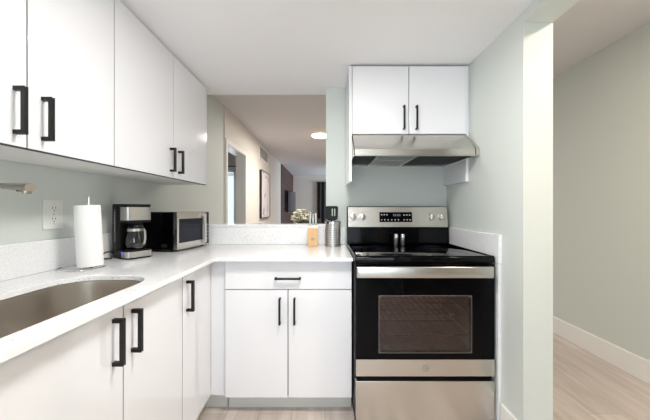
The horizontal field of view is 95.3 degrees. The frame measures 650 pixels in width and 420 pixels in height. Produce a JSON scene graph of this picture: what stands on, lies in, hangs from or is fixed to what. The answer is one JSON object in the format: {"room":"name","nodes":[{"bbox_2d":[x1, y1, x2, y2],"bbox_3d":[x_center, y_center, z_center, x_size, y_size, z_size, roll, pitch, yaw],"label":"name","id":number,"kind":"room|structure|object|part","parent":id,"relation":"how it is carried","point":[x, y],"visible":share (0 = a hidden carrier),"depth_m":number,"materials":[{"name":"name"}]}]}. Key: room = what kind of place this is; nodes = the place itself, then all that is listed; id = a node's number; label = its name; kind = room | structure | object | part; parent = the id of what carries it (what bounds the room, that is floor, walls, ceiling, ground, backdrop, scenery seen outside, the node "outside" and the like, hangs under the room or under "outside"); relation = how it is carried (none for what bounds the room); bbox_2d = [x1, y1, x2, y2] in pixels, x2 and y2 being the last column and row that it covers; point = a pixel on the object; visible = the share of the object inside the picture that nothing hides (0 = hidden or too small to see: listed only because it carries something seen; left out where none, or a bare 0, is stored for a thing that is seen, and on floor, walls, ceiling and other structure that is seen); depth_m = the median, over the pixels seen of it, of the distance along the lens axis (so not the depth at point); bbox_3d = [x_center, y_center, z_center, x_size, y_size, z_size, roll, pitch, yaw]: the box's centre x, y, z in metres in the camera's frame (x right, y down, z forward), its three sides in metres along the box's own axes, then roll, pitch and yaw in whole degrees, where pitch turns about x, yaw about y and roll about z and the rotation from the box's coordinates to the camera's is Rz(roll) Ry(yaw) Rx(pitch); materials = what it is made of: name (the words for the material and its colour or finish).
{"room":"kitchen","nodes":[
{"label":"kitchen","id":0,"kind":"room"},
{"bbox_2d":[0,95,292,244],"bbox_3d":[-1.300,-0.040,4.450,0.170,2.450,13.700,0,0,0],"label":"wall","id":1,"kind":"structure","parent":0,"point":[20,214],"depth_m":2.01,"materials":[{"name":"white paint"}]},
{"bbox_2d":[42,200,62,229],"bbox_3d":[-1.240,0.025,1.351,0.008,0.132,0.098,0,0,0],"label":"wall outlet","id":2,"kind":"object","parent":1,"relation":"attached to","point":[52,210],"visible":1,"depth_m":1.34,"materials":[{"name":"white plastic"}]},
{"bbox_2d":[50,215,57,223],"bbox_3d":[-1.237,0.048,1.351,0.002,0.038,0.036,0,0,0],"label":"socket","id":3,"kind":"object","parent":2,"relation":"attached to","point":[53,218],"depth_m":1.35,"materials":[{"name":"white plastic"}]},
{"bbox_2d":[50,204,57,212],"bbox_3d":[-1.237,-0.002,1.351,0.002,0.038,0.036,0,0,0],"label":"socket","id":4,"kind":"object","parent":2,"relation":"attached to","point":[53,207],"depth_m":1.35,"materials":[{"name":"white plastic"}]},
{"bbox_2d":[0,233,112,280],"bbox_3d":[-1.234,0.205,1.196,0.019,0.137,2.192,0,0,0],"label":"backsplash","id":5,"kind":"structure","parent":1,"relation":"attached to","point":[21,259],"depth_m":1.27,"materials":[{"name":"white stone"}]},
{"bbox_2d":[0,0,113,165],"bbox_3d":[-1.062,-0.563,0.912,0.361,0.753,0.758,0,0,0],"label":"upper cabinet","id":6,"kind":"object","parent":1,"relation":"attached to","point":[57,56],"visible":1,"depth_m":1.03,"materials":[{"name":"white wood"}]},
{"bbox_3d":[-0.927,-0.561,0.723,0.019,0.746,0.375,0,0,0],"label":"door","id":7,"kind":"part","parent":6,"relation":"part of","materials":[{"name":"white laminate"}]},
{"bbox_3d":[-0.900,-0.292,0.875,0.037,0.142,0.011,0,0,0],"label":"handle","id":8,"kind":"part","parent":6,"relation":"part of","materials":[{"name":"black metal"}]},
{"bbox_3d":[-0.900,-0.292,0.962,0.037,0.142,0.011,0,0,0],"label":"handle","id":9,"kind":"part","parent":6,"relation":"part of","materials":[{"name":"black metal"}]},
{"bbox_2d":[47,0,206,184],"bbox_3d":[-1.062,-0.563,1.797,0.361,0.753,1.012,0,0,0],"label":"upper cabinet","id":10,"kind":"object","parent":1,"relation":"attached to","point":[160,107],"visible":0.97,"depth_m":1.58,"materials":[{"name":"white wood"}]},
{"bbox_3d":[-0.927,-0.561,1.543,0.019,0.746,0.498,0,0,0],"label":"door","id":11,"kind":"part","parent":10,"relation":"part of","materials":[{"name":"white laminate"}]},
{"bbox_3d":[-0.900,-0.292,1.755,0.037,0.142,0.011,0,0,0],"label":"handle","id":12,"kind":"part","parent":10,"relation":"part of","materials":[{"name":"black metal"}]},
{"bbox_3d":[-0.900,-0.292,1.853,0.037,0.142,0.011,0,0,0],"label":"handle","id":13,"kind":"part","parent":10,"relation":"part of","materials":[{"name":"black metal"}]},
{"bbox_3d":[-0.927,-0.561,2.049,0.019,0.746,0.504,0,0,0],"label":"door","id":14,"kind":"part","parent":10,"relation":"part of","materials":[{"name":"white laminate"}]},
{"bbox_2d":[225,138,246,222],"bbox_3d":[-1.298,0.152,4.145,0.155,2.065,0.960,0,0,0],"label":"doorway","id":15,"kind":"structure","parent":1,"relation":"in","point":[241,155],"depth_m":4.56,"materials":[{"name":"white paint"}]},
{"bbox_2d":[259,144,268,164],"bbox_3d":[-1.228,-1.080,5.960,0.013,0.270,0.880,0,0,0],"label":"air vent","id":16,"kind":"object","parent":1,"relation":"in","point":[263,154],"visible":1,"depth_m":5.93,"materials":[{"name":"white paint"}]},
{"bbox_2d":[259,169,269,217],"bbox_3d":[-1.212,-0.285,6.000,0.044,0.920,0.860,0,0,0],"label":"framed picture","id":17,"kind":"object","parent":1,"relation":"attached to","point":[264,177],"visible":1,"depth_m":5.87,"materials":[{"name":"black"}]},
{"bbox_2d":[262,171,269,216],"bbox_3d":[-1.216,-0.285,6.000,0.033,0.900,0.840,0,0,0],"label":"print","id":18,"kind":"object","parent":17,"relation":"attached to","point":[265,176],"depth_m":5.97},
{"bbox_2d":[285,191,295,211],"bbox_3d":[-1.133,-0.235,9.440,0.162,0.640,1.048,0,0,7],"label":"television","id":19,"kind":"object","parent":1,"relation":"attached to","point":[290,197],"visible":1,"depth_m":9.24,"materials":[{"name":"black plastic"}]},
{"bbox_2d":[228,152,235,222],"bbox_3d":[-2.788,-0.040,4.850,2.825,2.450,3.500,0,0,0],"label":"wall","id":20,"kind":"structure","parent":0,"point":[231,158],"depth_m":6.50,"materials":[{"name":"white paint"}]},
{"bbox_2d":[228,171,234,222],"bbox_3d":[-2.585,0.045,6.550,1.230,1.780,0.060,0,0,0],"label":"window","id":21,"kind":"structure","parent":20,"relation":"in","point":[228,171],"depth_m":6.52,"materials":[{"name":"white glass"}]},
{"bbox_2d":[293,176,325,222],"bbox_3d":[0.477,-0.040,11.370,3.725,2.450,0.140,0,0,0],"label":"wall","id":22,"kind":"structure","parent":0,"point":[305,187],"depth_m":11.30,"materials":[{"name":"white paint"}]},
{"bbox_2d":[316,182,325,222],"bbox_3d":[0.225,0.070,11.235,1.150,2.190,0.130,0,0,0],"label":"curtain","id":23,"kind":"object","parent":22,"relation":"hanging from","point":[321,186],"visible":0.25,"depth_m":11.22,"materials":[{"name":"black fabric"}]},
{"bbox_2d":[120,0,532,94],"bbox_3d":[-0.150,-1.105,0.025,2.190,0.320,4.850,0,0,0],"label":"ceiling","id":24,"kind":"structure","parent":0,"point":[232,47],"depth_m":1.62,"materials":[{"name":"white paint"}]},
{"bbox_2d":[326,88,445,246],"bbox_3d":[0.547,-0.040,2.380,1.078,2.450,0.140,0,0,0],"label":"wall","id":25,"kind":"structure","parent":0,"point":[369,186],"depth_m":2.31,"materials":[{"name":"white paint"}]},
{"bbox_2d":[209,227,344,243],"bbox_3d":[-0.533,0.207,2.301,1.382,0.133,0.016,0,0,0],"label":"backsplash","id":26,"kind":"structure","parent":25,"relation":"attached to","point":[217,235],"depth_m":2.29,"materials":[{"name":"white stone"}]},
{"bbox_2d":[345,66,468,185],"bbox_3d":[0.550,-0.560,2.104,0.785,0.758,0.408,0,0,0],"label":"upper cabinet","id":27,"kind":"object","parent":25,"relation":"attached to","point":[378,99],"visible":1,"depth_m":1.93,"materials":[{"name":"white"}]},
{"bbox_3d":[0.167,-0.560,2.125,0.018,0.758,0.366,0,0,0],"label":"panel","id":28,"kind":"part","parent":27,"relation":"part of","materials":[{"name":"white laminate"}]},
{"bbox_3d":[0.362,-0.711,1.940,0.364,0.440,0.019,0,0,0],"label":"door","id":29,"kind":"part","parent":27,"relation":"part of","materials":[{"name":"white laminate"}]},
{"bbox_3d":[0.512,-0.592,1.915,0.011,0.155,0.030,0,0,0],"label":"handle","id":30,"kind":"part","parent":27,"relation":"part of","materials":[{"name":"black metal"}]},
{"bbox_2d":[352,134,478,166],"bbox_3d":[0.560,-0.408,2.056,0.764,0.162,0.500,0,0,0],"label":"range hood","id":31,"kind":"object","parent":27,"relation":"attached to","point":[368,150],"visible":0.98,"depth_m":1.88,"materials":[{"name":"silver metal"}]},
{"bbox_3d":[0.463,-0.338,2.066,0.259,0.005,0.462,0,0,0],"label":"filter frame","id":32,"kind":"part","parent":31,"relation":"part of","materials":[{"name":"silver metal"}]},
{"bbox_3d":[0.594,-0.592,1.915,0.011,0.155,0.030,0,0,0],"label":"handle","id":33,"kind":"part","parent":27,"relation":"part of","materials":[{"name":"black metal"}]},
{"bbox_3d":[0.735,-0.711,1.940,0.371,0.440,0.019,0,0,0],"label":"door","id":34,"kind":"part","parent":27,"relation":"part of","materials":[{"name":"white laminate"}]},
{"bbox_3d":[0.934,-0.560,2.125,0.018,0.758,0.366,0,0,0],"label":"panel","id":35,"kind":"part","parent":27,"relation":"part of","materials":[{"name":"white laminate"}]},
{"bbox_2d":[197,333,649,419],"bbox_3d":[-0.925,1.235,4.450,6.550,0.100,13.980,0,0,0],"label":"floor","id":36,"kind":"structure","parent":0,"point":[586,386],"depth_m":1.82,"materials":[{"name":"brown wood"}]},
{"bbox_2d":[0,277,181,419],"bbox_3d":[-0.919,0.741,0.900,0.591,0.888,0.941,0,0,0],"label":"base cabinet","id":37,"kind":"object","parent":36,"relation":"on","point":[124,363],"visible":0.77,"depth_m":0.90,"materials":[{"name":"white wood"}]},
{"bbox_3d":[-0.669,0.692,0.700,0.019,0.782,0.535,0,0,0],"label":"door","id":38,"kind":"part","parent":37,"relation":"part of","materials":[{"name":"white laminate"}]},
{"bbox_3d":[-0.642,0.415,0.922,0.037,0.147,0.011,0,0,0],"label":"handle","id":39,"kind":"part","parent":37,"relation":"part of","materials":[{"name":"black metal"}]},
{"bbox_3d":[-0.642,0.415,1.012,0.037,0.147,0.011,0,0,0],"label":"handle","id":40,"kind":"part","parent":37,"relation":"part of","materials":[{"name":"black metal"}]},
{"bbox_3d":[-0.669,0.692,1.171,0.019,0.782,0.396,0,0,0],"label":"door","id":41,"kind":"part","parent":37,"relation":"part of","materials":[{"name":"white laminate"}]},
{"bbox_2d":[182,269,198,419],"bbox_3d":[-0.919,0.741,1.462,0.591,0.888,0.177,0,0,0],"label":"base cabinet","id":42,"kind":"object","parent":36,"relation":"on","point":[190,282],"visible":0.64,"depth_m":1.44,"materials":[{"name":"white wood"}]},
{"bbox_3d":[-0.642,0.415,1.413,0.037,0.147,0.011,0,0,0],"label":"handle","id":43,"kind":"part","parent":42,"relation":"part of","materials":[{"name":"black metal"}]},
{"bbox_2d":[197,262,227,418],"bbox_3d":[-0.898,0.741,1.916,0.633,0.888,0.728,0,0,0],"label":"base cabinet","id":44,"kind":"object","parent":36,"relation":"on","point":[212,289],"visible":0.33,"depth_m":1.72,"materials":[{"name":"white wood"}]},
{"bbox_2d":[0,244,352,363],"bbox_3d":[-0.542,0.285,1.204,1.401,0.020,2.208,0,0,0],"label":"countertop","id":45,"kind":"structure","parent":44,"relation":"on","point":[163,267],"depth_m":1.24,"materials":[{"name":"white stone"}]},
{"bbox_2d":[0,183,34,193],"bbox_3d":[-0.998,0.093,0.897,0.407,0.364,0.076,0,0,31],"label":"faucet","id":46,"kind":"object","parent":45,"relation":"on","point":[26,188],"visible":1,"depth_m":0.82,"materials":[{"name":"silver metal"}]},
{"bbox_2d":[0,280,140,337],"bbox_3d":[-0.868,0.393,0.848,0.395,0.194,0.795,0,0,0],"label":"sink","id":47,"kind":"object","parent":45,"relation":"in","point":[20,312],"visible":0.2,"depth_m":1.12,"materials":[{"name":"silver metal"}]},
{"bbox_2d":[54,195,105,271],"bbox_3d":[-1.122,0.105,1.362,0.182,0.336,0.182,0,0,0],"label":"paper towel holder","id":48,"kind":"object","parent":45,"relation":"on","point":[87,268],"visible":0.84,"depth_m":1.35,"materials":[{"name":"silver metal"}]},
{"bbox_3d":[-1.139,0.109,1.360,0.142,0.329,0.006,0,0,2],"label":"rod","id":49,"kind":"part","parent":48,"relation":"part of","materials":[{"name":"silver metal"}]},
{"bbox_2d":[73,205,103,267],"bbox_3d":[-1.083,0.122,1.358,0.114,0.281,0.099,0,0,0],"label":"paper towel roll","id":50,"kind":"object","parent":48,"relation":"in","point":[87,218],"visible":1,"depth_m":1.32,"materials":[{"name":"white paper"}]},
{"bbox_2d":[112,204,151,259],"bbox_3d":[-1.089,0.123,1.683,0.197,0.301,0.144,0,0,30],"label":"coffee maker","id":51,"kind":"object","parent":45,"relation":"on","point":[128,231],"visible":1,"depth_m":1.64,"materials":[{"name":"black plastic"}]},
{"bbox_3d":[-1.142,0.105,1.714,0.072,0.247,0.139,0,0,30],"label":"water tank","id":52,"kind":"part","parent":51,"relation":"part of","materials":[{"name":"black plastic"}]},
{"bbox_3d":[-1.103,-0.022,1.692,0.164,0.009,0.143,0,0,30],"label":"lid","id":53,"kind":"part","parent":51,"relation":"part of","materials":[{"name":"black plastic"}]},
{"bbox_3d":[-1.071,0.097,1.673,0.080,0.022,0.079,0,0,30],"label":"carafe lid","id":54,"kind":"part","parent":51,"relation":"part of","materials":[{"name":"black plastic"}]},
{"bbox_3d":[-1.015,0.158,1.655,0.041,0.101,0.014,0,0,24],"label":"carafe handle","id":55,"kind":"part","parent":51,"relation":"part of","materials":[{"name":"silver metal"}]},
{"bbox_2d":[142,211,208,251],"bbox_3d":[-1.028,0.146,2.068,0.296,0.255,0.366,0,0,9],"label":"microwave","id":56,"kind":"object","parent":45,"relation":"on","point":[176,230],"visible":0.93,"depth_m":1.90,"materials":[{"name":"black metal"}]},
{"bbox_3d":[-0.916,0.140,2.050,0.024,0.241,0.365,0,0,9],"label":"door","id":57,"kind":"part","parent":56,"relation":"part of","materials":[{"name":"silver metal"}]},
{"bbox_3d":[-0.876,0.138,2.157,0.023,0.212,0.023,0,0,9],"label":"handle","id":58,"kind":"part","parent":56,"relation":"part of","materials":[{"name":"silver metal"}]},
{"bbox_3d":[-0.878,0.140,2.204,0.002,0.229,0.044,0,0,9],"label":"control panel","id":59,"kind":"part","parent":56,"relation":"part of","materials":[{"name":"silver metal"}]},
{"bbox_2d":[308,226,317,246],"bbox_3d":[-0.090,0.200,2.203,0.074,0.149,0.095,0,0,0],"label":"knife block","id":60,"kind":"object","parent":45,"relation":"on","point":[312,230],"visible":0.99,"depth_m":2.16,"materials":[{"name":"brown wood"}]},
{"bbox_2d":[325,221,340,246],"bbox_3d":[0.058,0.183,2.190,0.116,0.182,0.116,0,0,0],"label":"utensil canister","id":61,"kind":"object","parent":45,"relation":"on","point":[332,229],"visible":1,"depth_m":2.14,"materials":[{"name":"silver metal"}]},
{"bbox_2d":[325,206,337,221],"bbox_3d":[0.050,0.119,2.191,0.094,0.282,0.012,0,0,0],"label":"spatula","id":62,"kind":"object","parent":61,"relation":"in","point":[328,209],"visible":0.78,"depth_m":2.19,"materials":[{"name":"black plastic"}]},
{"bbox_3d":[-0.672,0.691,1.637,0.016,0.784,0.170,0,0,0],"label":"filler panel","id":63,"kind":"part","parent":44,"relation":"part of","materials":[{"name":"white laminate"}]},
{"bbox_3d":[-0.623,0.691,1.730,0.081,0.784,0.016,0,0,0],"label":"filler panel","id":64,"kind":"part","parent":44,"relation":"part of","materials":[{"name":"white laminate"}]},
{"bbox_2d":[225,262,351,406],"bbox_3d":[-0.210,0.741,1.974,0.731,0.888,0.611,0,0,0],"label":"base cabinet","id":65,"kind":"object","parent":36,"relation":"on","point":[288,325],"visible":0.88,"depth_m":1.70,"materials":[{"name":"white wood"}]},
{"bbox_3d":[-0.394,0.774,1.710,0.359,0.618,0.019,0,0,0],"label":"door","id":66,"kind":"part","parent":65,"relation":"part of","materials":[{"name":"white laminate"}]},
{"bbox_3d":[-0.258,0.583,1.685,0.011,0.150,0.030,0,0,0],"label":"handle","id":67,"kind":"part","parent":65,"relation":"part of","materials":[{"name":"black metal"}]},
{"bbox_3d":[-0.212,0.396,1.685,0.148,0.013,0.032,0,0,0],"label":"handle","id":68,"kind":"part","parent":65,"relation":"part of","materials":[{"name":"black metal"}]},
{"bbox_3d":[-0.210,0.381,1.710,0.726,0.160,0.019,0,0,0],"label":"drawer","id":69,"kind":"part","parent":65,"relation":"part of","materials":[{"name":"white laminate"}]},
{"bbox_3d":[-0.174,0.583,1.685,0.011,0.150,0.030,0,0,0],"label":"handle","id":70,"kind":"part","parent":65,"relation":"part of","materials":[{"name":"black metal"}]},
{"bbox_3d":[-0.029,0.774,1.710,0.363,0.618,0.019,0,0,0],"label":"door","id":71,"kind":"part","parent":65,"relation":"part of","materials":[{"name":"white laminate"}]},
{"bbox_2d":[300,219,320,222],"bbox_3d":[-0.270,0.685,5.263,0.440,1.000,0.426,0,0,0],"label":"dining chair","id":72,"kind":"object","parent":36,"relation":"on","point":[318,220],"visible":0.1,"depth_m":5.45,"materials":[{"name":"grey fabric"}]},
{"bbox_2d":[347,206,494,419],"bbox_3d":[0.542,0.583,1.911,0.758,1.205,0.718,0,0,0],"label":"stove","id":73,"kind":"object","parent":36,"relation":"on","point":[423,309],"visible":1,"depth_m":1.60,"materials":[{"name":"black metal"}]},
{"bbox_3d":[0.278,0.060,2.191,0.052,0.051,0.032,0,0,0],"label":"knob","id":74,"kind":"part","parent":73,"relation":"part of","materials":[{"name":"silver metal"}]},
{"bbox_2d":[394,234,397,245],"bbox_3d":[0.503,0.217,2.100,0.030,0.083,0.030,0,0,0],"label":"shaker","id":75,"kind":"object","parent":73,"relation":"on","point":[395,235],"visible":1,"depth_m":2.09,"materials":[{"name":"silver metal"}]},
{"bbox_3d":[0.542,0.060,2.207,0.742,0.151,0.032,0,0,0],"label":"control panel","id":76,"kind":"part","parent":73,"relation":"part of","materials":[{"name":"silver metal"}]},
{"bbox_2d":[400,234,404,245],"bbox_3d":[0.551,0.217,2.100,0.030,0.083,0.030,0,0,0],"label":"shaker","id":77,"kind":"object","parent":73,"relation":"on","point":[402,236],"visible":1,"depth_m":2.09,"materials":[{"name":"silver metal"}]},
{"bbox_2d":[347,244,494,262],"bbox_3d":[0.542,0.276,1.907,0.758,0.033,0.615,0,0,0],"label":"cooktop","id":78,"kind":"object","parent":73,"relation":"in","point":[361,253],"depth_m":1.68,"materials":[{"name":"black glass"}]},
{"bbox_3d":[0.541,1.034,1.613,0.748,0.212,0.035,0,0,0],"label":"storage drawer","id":79,"kind":"part","parent":73,"relation":"part of","materials":[{"name":"silver metal"}]},
{"bbox_2d":[355,263,494,375],"bbox_3d":[0.541,0.600,1.841,0.748,0.602,0.578,0,0,0],"label":"oven","id":80,"kind":"object","parent":73,"relation":"in","point":[412,319],"depth_m":1.60,"materials":[{"name":"silver metal"}]},
{"bbox_3d":[0.858,0.060,2.191,0.052,0.051,0.032,0,0,0],"label":"knob","id":81,"kind":"part","parent":73,"relation":"part of","materials":[{"name":"silver metal"}]},
{"bbox_3d":[-0.360,0.810,4.500,0.900,0.750,0.900,0,0,0],"label":"dining table","id":82,"kind":"object","parent":36,"relation":"on","visible":0},
{"bbox_2d":[288,209,312,222],"bbox_3d":[-0.353,0.218,4.478,0.404,0.431,0.374,0,0,0],"label":"flower vase","id":83,"kind":"object","parent":82,"relation":"on","point":[304,217],"visible":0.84,"depth_m":4.49,"materials":[{"name":"beige plant"}]},
{"bbox_2d":[213,0,649,175],"bbox_3d":[-0.930,-1.315,4.450,6.540,0.100,13.980,0,0,0],"label":"ceiling","id":84,"kind":"structure","parent":0,"point":[284,125],"depth_m":3.45,"materials":[{"name":"white paint"}]},
{"bbox_2d":[311,132,325,138],"bbox_3d":[-0.075,-1.238,5.020,0.320,0.054,0.320,0,0,0],"label":"ceiling light","id":85,"kind":"object","parent":84,"relation":"attached to","point":[320,135],"visible":0.8,"depth_m":4.92,"materials":[{"name":"white paint"}]},
{"bbox_2d":[446,0,579,419],"bbox_3d":[1.016,-0.040,-0.045,0.141,2.450,4.710,0,0,0],"label":"wall","id":86,"kind":"structure","parent":0,"point":[508,192],"depth_m":1.43,"materials":[{"name":"white paint"}]},
{"bbox_2d":[449,227,501,419],"bbox_3d":[0.935,0.662,1.943,0.018,1.046,0.730,0,0,0],"label":"side splash","id":87,"kind":"object","parent":86,"relation":"attached to","point":[488,243],"visible":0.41,"depth_m":1.61,"materials":[{"name":"white stone"}]},
{"bbox_2d":[500,403,517,419],"bbox_3d":[0.937,1.107,1.491,0.016,0.155,0.162,0,0,0],"label":"baseboard","id":88,"kind":"structure","parent":86,"relation":"attached to","point":[505,414],"depth_m":1.52,"materials":[{"name":"white paint"}]},
{"bbox_2d":[553,22,649,360],"bbox_3d":[2.270,-0.040,4.450,0.140,2.450,13.700,0,0,0],"label":"wall","id":89,"kind":"structure","parent":0,"point":[601,103],"depth_m":2.33,"materials":[{"name":"white paint"}]},
{"bbox_2d":[553,316,649,384],"bbox_3d":[2.192,1.107,4.450,0.016,0.155,13.700,0,0,0],"label":"baseboard","id":90,"kind":"structure","parent":89,"relation":"attached to","point":[636,366],"depth_m":2.31,"materials":[{"name":"white paint"}]},
{"bbox_3d":[-0.619,0.663,2.380,1.253,1.045,0.120,0,0,0],"label":"wall","id":91,"kind":"structure","parent":0,"visible":0},
{"bbox_2d":[209,223,324,226],"bbox_3d":[-0.619,0.129,2.379,1.249,0.020,0.182,0,0,0],"label":"ledge","id":92,"kind":"object","parent":91,"relation":"on","point":[210,224],"visible":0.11,"depth_m":2.29,"materials":[{"name":"white stone"}]}
]}

